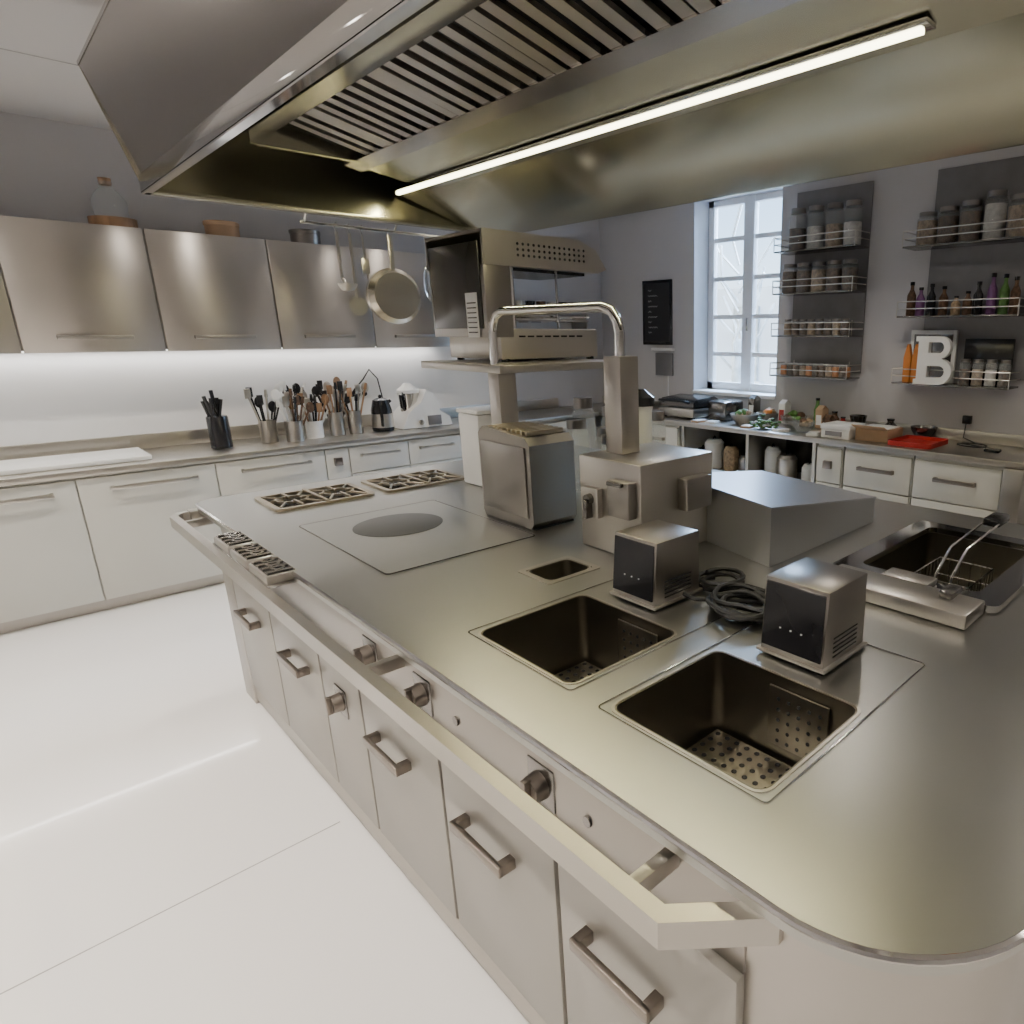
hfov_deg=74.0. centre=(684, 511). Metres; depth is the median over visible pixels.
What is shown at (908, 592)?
fryer
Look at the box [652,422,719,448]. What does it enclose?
base cabinet
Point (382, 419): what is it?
electric kettle
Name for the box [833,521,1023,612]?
frame
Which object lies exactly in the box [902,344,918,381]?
packet
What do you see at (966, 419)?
cable
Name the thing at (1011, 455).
countertop
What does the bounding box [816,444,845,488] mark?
drawer
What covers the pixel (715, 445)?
jar
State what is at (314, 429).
utensil crock
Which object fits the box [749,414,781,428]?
bunch
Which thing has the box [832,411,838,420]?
condiment bottle
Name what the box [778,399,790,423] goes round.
carton
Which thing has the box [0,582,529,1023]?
floor
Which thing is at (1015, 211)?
glass jar
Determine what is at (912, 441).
serving tray
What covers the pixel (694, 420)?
paper stack
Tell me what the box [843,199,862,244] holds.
glass jar
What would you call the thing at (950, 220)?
glass jar
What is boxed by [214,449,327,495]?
drawer
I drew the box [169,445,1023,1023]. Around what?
kitchen island
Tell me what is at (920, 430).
mixing bowl
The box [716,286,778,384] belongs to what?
facade
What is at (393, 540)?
solid-top hotplate
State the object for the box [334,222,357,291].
ladle
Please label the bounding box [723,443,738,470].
jar
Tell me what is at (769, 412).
bowl
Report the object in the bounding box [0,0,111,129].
ceiling
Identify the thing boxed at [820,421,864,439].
box
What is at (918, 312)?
sauce bottle
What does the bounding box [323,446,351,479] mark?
base cabinet
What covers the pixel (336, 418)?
utensil crock
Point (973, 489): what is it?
drawer
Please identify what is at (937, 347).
framed picture
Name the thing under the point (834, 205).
glass jar
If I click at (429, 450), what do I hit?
drawer
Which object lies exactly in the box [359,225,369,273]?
spatula
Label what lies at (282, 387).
utensil crock
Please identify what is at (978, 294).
sauce bottle
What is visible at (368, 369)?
lead
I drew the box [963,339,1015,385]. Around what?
framed picture
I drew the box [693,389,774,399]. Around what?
window sill
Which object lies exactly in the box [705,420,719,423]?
paper stack
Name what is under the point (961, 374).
glass jar
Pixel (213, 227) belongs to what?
tin
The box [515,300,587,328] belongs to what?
wall shelf
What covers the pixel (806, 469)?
jar
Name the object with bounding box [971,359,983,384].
glass jar
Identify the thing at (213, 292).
upper cabinet
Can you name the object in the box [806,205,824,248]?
glass jar
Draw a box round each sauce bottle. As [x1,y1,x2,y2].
[906,282,915,315]
[915,287,924,315]
[925,284,935,315]
[937,286,947,314]
[950,296,960,314]
[961,291,971,314]
[971,281,983,314]
[985,273,997,314]
[997,274,1009,313]
[1008,276,1020,313]
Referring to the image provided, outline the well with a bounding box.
[527,559,590,580]
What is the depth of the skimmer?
3.52 m
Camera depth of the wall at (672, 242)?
5.45 m
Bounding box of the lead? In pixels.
[352,369,382,397]
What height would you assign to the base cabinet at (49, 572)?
0.855 m
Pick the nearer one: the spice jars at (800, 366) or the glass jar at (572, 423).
the glass jar at (572, 423)
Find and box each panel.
[0,347,489,446]
[998,467,1023,524]
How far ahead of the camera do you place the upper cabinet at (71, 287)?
3.92 m
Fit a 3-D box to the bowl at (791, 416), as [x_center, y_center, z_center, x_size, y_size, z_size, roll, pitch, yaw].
[0.943,-0.815,5.633,0.240,0.137,0.240,14,20,41]
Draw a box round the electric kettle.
[371,394,394,431]
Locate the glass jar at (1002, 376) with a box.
[997,360,1010,386]
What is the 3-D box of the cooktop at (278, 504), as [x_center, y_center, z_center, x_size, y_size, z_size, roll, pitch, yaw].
[-1.816,-0.065,3.200,0.354,0.050,0.444,14,20,41]
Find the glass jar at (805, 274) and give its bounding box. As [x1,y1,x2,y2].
[796,263,811,292]
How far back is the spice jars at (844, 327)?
5.33 m
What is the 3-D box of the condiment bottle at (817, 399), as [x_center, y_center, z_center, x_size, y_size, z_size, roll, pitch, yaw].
[1.135,-0.855,5.579,0.059,0.244,0.060,14,20,41]
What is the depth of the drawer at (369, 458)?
5.10 m
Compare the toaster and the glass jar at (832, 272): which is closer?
the glass jar at (832, 272)
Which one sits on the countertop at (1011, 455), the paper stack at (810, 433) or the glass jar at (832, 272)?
the paper stack at (810, 433)
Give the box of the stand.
[421,302,711,552]
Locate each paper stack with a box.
[691,419,707,422]
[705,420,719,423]
[740,424,753,427]
[772,428,789,431]
[806,431,819,435]
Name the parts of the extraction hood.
utensil rail, hood light strip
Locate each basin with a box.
[478,594,676,684]
[611,650,860,792]
[868,532,1023,590]
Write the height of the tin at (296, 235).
0.104 m
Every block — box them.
[200,390,232,448]
[706,470,876,566]
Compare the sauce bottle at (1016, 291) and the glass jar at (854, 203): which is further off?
the glass jar at (854, 203)
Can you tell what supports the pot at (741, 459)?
in the open shelf unit at (754, 447)
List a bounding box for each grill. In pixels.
[424,227,605,361]
[658,393,717,419]
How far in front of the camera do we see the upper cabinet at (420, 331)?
5.38 m
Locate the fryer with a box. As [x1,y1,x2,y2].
[838,564,984,629]
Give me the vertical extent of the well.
0.078 m
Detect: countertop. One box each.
[0,398,598,486]
[560,396,1023,469]
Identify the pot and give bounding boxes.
[573,396,592,408]
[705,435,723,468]
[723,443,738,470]
[737,453,744,470]
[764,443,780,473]
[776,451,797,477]
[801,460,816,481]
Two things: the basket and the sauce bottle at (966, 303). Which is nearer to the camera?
the basket
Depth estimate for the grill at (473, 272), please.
3.13 m
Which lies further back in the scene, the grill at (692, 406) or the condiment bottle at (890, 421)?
the grill at (692, 406)
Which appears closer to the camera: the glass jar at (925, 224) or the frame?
the frame
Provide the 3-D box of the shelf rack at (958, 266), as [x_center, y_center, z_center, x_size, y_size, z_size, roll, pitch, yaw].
[2.026,-1.625,4.489,1.044,1.492,0.243,14,20,41]
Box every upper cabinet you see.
[0,216,165,352]
[0,269,21,353]
[142,229,280,350]
[264,240,374,348]
[365,248,449,347]
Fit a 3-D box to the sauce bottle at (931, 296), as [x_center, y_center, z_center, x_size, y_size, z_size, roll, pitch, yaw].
[1.787,-1.538,4.715,0.063,0.220,0.064,14,20,41]
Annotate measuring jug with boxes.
[638,389,654,443]
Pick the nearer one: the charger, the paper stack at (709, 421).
the charger
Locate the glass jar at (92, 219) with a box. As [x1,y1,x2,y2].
[87,177,137,227]
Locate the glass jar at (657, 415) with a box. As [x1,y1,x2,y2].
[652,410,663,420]
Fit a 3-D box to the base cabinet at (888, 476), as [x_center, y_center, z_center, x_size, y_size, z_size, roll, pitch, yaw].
[1.591,-0.085,5.024,0.530,0.855,0.665,14,20,41]
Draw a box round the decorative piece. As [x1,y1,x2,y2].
[912,336,952,384]
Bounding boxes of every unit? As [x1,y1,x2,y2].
[478,421,576,529]
[682,426,818,482]
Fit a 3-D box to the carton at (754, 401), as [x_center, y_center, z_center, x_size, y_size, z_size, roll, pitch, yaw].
[0.641,-0.969,6.017,0.070,0.230,0.101,14,20,41]
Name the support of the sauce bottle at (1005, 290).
in the shelf rack at (958, 266)
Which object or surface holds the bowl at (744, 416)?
on the countertop at (1011, 455)
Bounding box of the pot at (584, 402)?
[573,396,592,408]
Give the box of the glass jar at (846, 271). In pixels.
[841,259,857,289]
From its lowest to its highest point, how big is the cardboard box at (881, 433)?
0.123 m
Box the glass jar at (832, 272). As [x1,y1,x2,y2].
[826,260,841,290]
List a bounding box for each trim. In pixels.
[0,48,77,65]
[0,821,339,994]
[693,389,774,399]
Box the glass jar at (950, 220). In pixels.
[936,206,959,243]
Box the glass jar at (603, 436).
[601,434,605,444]
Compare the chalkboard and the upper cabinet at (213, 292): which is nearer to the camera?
the upper cabinet at (213, 292)
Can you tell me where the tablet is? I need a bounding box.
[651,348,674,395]
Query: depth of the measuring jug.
3.20 m
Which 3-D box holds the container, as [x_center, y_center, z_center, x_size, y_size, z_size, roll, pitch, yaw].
[-1.053,-0.355,3.470,0.210,0.399,0.220,14,20,41]
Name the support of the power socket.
attached to the backsplash panel at (45, 397)
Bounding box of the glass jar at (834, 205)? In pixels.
[825,202,843,246]
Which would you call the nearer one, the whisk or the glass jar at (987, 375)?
the whisk
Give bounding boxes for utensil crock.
[243,387,278,442]
[271,389,313,441]
[274,381,305,436]
[288,390,331,438]
[311,381,349,435]
[315,377,346,411]
[332,380,368,433]
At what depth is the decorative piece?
4.63 m
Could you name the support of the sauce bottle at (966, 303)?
in the shelf rack at (958, 266)
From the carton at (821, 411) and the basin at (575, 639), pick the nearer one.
the basin at (575, 639)
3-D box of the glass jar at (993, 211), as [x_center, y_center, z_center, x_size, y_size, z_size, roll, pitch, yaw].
[2.067,-1.972,4.330,0.144,0.300,0.144,14,20,41]
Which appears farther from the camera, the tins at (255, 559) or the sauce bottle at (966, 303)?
the sauce bottle at (966, 303)
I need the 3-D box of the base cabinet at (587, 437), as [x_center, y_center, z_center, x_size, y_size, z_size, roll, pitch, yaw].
[-1.411,-0.540,6.679,0.715,0.855,0.800,14,20,41]
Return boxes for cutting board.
[0,447,151,475]
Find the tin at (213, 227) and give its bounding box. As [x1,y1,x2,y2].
[202,220,239,236]
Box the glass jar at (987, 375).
[984,360,996,385]
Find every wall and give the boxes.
[0,111,605,449]
[599,145,1023,435]
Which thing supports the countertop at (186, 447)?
on the base cabinet
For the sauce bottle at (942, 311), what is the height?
0.200 m
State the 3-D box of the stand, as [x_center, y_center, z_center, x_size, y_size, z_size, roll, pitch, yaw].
[-0.494,-0.467,2.958,1.730,0.888,0.880,14,20,41]
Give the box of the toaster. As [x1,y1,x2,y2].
[708,399,742,421]
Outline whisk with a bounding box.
[423,233,431,300]
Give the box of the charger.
[984,448,1001,452]
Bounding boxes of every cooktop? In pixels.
[254,483,374,511]
[361,469,463,492]
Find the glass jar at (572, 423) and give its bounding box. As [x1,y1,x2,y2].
[566,418,586,428]
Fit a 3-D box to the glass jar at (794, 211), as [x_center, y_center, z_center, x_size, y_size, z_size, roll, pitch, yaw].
[0.924,-2.308,5.323,0.144,0.320,0.144,14,20,41]
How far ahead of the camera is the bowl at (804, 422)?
5.26 m
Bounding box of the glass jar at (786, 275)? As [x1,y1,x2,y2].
[782,264,796,292]
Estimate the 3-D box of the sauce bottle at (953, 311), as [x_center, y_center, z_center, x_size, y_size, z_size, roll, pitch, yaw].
[1.919,-1.463,4.610,0.063,0.130,0.064,14,20,41]
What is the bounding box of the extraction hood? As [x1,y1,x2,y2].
[77,0,1023,236]
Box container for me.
[456,405,491,486]
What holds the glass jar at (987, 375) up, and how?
in the shelf rack at (958, 266)
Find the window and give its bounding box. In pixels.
[707,190,782,393]
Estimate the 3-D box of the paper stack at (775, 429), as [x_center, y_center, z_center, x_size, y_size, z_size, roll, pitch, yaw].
[0.787,-0.674,5.341,0.120,0.020,0.090,-10,18,-31]
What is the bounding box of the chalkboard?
[642,279,672,344]
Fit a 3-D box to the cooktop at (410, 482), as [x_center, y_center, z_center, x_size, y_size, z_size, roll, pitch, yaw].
[-1.479,-0.163,3.555,0.354,0.050,0.444,14,20,41]
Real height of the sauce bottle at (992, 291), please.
0.270 m
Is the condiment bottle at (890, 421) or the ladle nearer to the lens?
the ladle
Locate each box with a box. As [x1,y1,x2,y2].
[610,519,702,610]
[756,557,867,674]
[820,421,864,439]
[851,424,902,442]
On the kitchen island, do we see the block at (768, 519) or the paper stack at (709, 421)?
the block at (768, 519)
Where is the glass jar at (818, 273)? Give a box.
[811,261,826,291]
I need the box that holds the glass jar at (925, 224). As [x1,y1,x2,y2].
[916,211,937,244]
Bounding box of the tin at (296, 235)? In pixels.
[288,229,320,243]
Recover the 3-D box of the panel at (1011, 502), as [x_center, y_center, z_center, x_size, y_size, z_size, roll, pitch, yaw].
[2.278,0.084,4.413,0.120,0.855,0.660,14,20,41]
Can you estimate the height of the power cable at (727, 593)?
0.059 m
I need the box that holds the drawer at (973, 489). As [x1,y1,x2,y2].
[911,456,1005,517]
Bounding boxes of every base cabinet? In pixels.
[0,478,106,633]
[74,462,223,609]
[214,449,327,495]
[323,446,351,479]
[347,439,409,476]
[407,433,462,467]
[539,417,596,448]
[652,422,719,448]
[843,447,915,504]
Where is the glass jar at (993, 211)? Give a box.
[982,189,1007,238]
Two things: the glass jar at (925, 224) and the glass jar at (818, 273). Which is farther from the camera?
the glass jar at (818, 273)
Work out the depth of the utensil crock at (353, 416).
5.17 m
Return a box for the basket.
[914,512,1009,590]
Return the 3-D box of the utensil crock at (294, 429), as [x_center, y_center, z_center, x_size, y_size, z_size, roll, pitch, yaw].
[-2.913,-0.724,4.826,0.166,0.390,0.262,3,16,11]
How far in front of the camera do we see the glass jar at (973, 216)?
4.39 m
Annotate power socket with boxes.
[351,389,370,398]
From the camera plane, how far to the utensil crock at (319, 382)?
5.15 m
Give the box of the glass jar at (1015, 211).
[1005,193,1023,236]
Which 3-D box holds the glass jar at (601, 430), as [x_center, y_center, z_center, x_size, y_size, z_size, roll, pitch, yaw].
[-0.385,-0.245,3.182,0.100,0.340,0.100,14,20,41]
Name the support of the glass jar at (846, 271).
in the shelf rack at (823, 349)
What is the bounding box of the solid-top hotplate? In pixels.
[299,500,534,574]
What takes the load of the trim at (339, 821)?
on the floor
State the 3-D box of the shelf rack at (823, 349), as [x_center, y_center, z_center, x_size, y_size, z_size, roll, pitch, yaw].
[1.091,-1.857,5.314,0.748,1.482,0.243,14,20,41]
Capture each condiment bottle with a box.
[813,398,819,426]
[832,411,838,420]
[885,418,896,425]
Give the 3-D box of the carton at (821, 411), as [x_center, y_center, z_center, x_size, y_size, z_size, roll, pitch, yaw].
[1.160,-0.809,5.512,0.070,0.190,0.101,14,20,41]
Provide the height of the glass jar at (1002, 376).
0.180 m
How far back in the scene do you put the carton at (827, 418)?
5.27 m
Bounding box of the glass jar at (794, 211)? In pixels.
[789,208,805,249]
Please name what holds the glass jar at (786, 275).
in the shelf rack at (823, 349)
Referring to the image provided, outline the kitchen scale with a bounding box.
[850,414,866,424]
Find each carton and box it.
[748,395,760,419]
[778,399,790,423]
[815,405,828,428]
[822,414,834,422]
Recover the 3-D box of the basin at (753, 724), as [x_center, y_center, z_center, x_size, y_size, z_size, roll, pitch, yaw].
[0.109,0.536,1.430,0.418,0.238,0.378,14,20,41]
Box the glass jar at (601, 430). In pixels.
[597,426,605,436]
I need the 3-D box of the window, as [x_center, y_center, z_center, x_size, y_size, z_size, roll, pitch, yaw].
[0.612,-2.052,6.207,1.000,1.780,0.085,14,20,41]
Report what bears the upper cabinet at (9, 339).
attached to the wall at (50, 169)
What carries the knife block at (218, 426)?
on the countertop at (186, 447)
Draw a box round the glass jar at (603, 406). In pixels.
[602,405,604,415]
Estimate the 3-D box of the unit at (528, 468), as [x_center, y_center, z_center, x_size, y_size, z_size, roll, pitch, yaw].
[-0.672,-0.170,2.796,0.375,0.401,0.246,14,20,41]
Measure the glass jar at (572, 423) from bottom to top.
0.360 m
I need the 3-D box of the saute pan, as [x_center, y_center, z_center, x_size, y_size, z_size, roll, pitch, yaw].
[-1.635,-1.316,3.639,0.056,0.505,0.300,14,20,41]
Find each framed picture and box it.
[911,330,958,382]
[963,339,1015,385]
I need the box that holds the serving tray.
[887,435,947,448]
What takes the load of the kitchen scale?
on the countertop at (1011, 455)
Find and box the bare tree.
[716,205,776,382]
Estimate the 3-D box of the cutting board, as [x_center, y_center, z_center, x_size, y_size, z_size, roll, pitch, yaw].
[-4.078,-0.241,3.754,0.450,0.029,1.520,14,20,41]
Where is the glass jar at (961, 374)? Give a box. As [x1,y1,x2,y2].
[958,359,970,384]
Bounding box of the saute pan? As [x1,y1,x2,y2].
[366,228,420,323]
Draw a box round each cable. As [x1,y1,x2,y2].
[682,567,764,622]
[957,415,988,447]
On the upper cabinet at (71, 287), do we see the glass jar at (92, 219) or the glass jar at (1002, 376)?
the glass jar at (92, 219)
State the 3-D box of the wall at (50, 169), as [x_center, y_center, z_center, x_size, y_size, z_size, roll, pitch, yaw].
[-3.644,-1.076,4.714,0.200,2.930,7.800,14,20,41]
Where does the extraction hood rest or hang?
attached to the ceiling
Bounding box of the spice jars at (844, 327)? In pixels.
[784,318,849,334]
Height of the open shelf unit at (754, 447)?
0.860 m
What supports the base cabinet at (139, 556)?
on the floor
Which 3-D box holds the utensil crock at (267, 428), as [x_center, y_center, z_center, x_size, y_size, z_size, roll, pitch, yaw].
[-3.066,-0.714,4.771,0.142,0.401,0.248,14,20,41]
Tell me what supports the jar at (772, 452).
in the open shelf unit at (754, 447)
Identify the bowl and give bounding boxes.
[730,409,758,424]
[756,407,777,421]
[783,410,804,421]
[796,416,812,426]
[910,425,937,436]
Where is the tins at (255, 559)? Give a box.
[212,531,297,588]
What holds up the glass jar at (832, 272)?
in the shelf rack at (823, 349)
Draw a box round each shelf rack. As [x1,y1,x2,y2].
[769,180,873,379]
[890,156,1023,389]
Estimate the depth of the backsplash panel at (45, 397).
4.62 m
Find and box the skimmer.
[347,224,367,315]
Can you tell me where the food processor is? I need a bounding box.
[393,383,451,428]
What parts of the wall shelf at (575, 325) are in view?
crockery on the shelf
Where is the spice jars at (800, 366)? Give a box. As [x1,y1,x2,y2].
[781,362,850,376]
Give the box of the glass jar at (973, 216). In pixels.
[958,199,981,241]
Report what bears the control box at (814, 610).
on the kitchen island
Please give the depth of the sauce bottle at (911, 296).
4.79 m
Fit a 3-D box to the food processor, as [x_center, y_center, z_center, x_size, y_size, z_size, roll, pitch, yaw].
[-2.294,-0.928,5.611,0.295,0.370,0.440,14,20,41]
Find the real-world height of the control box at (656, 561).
0.204 m
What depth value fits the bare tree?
8.83 m

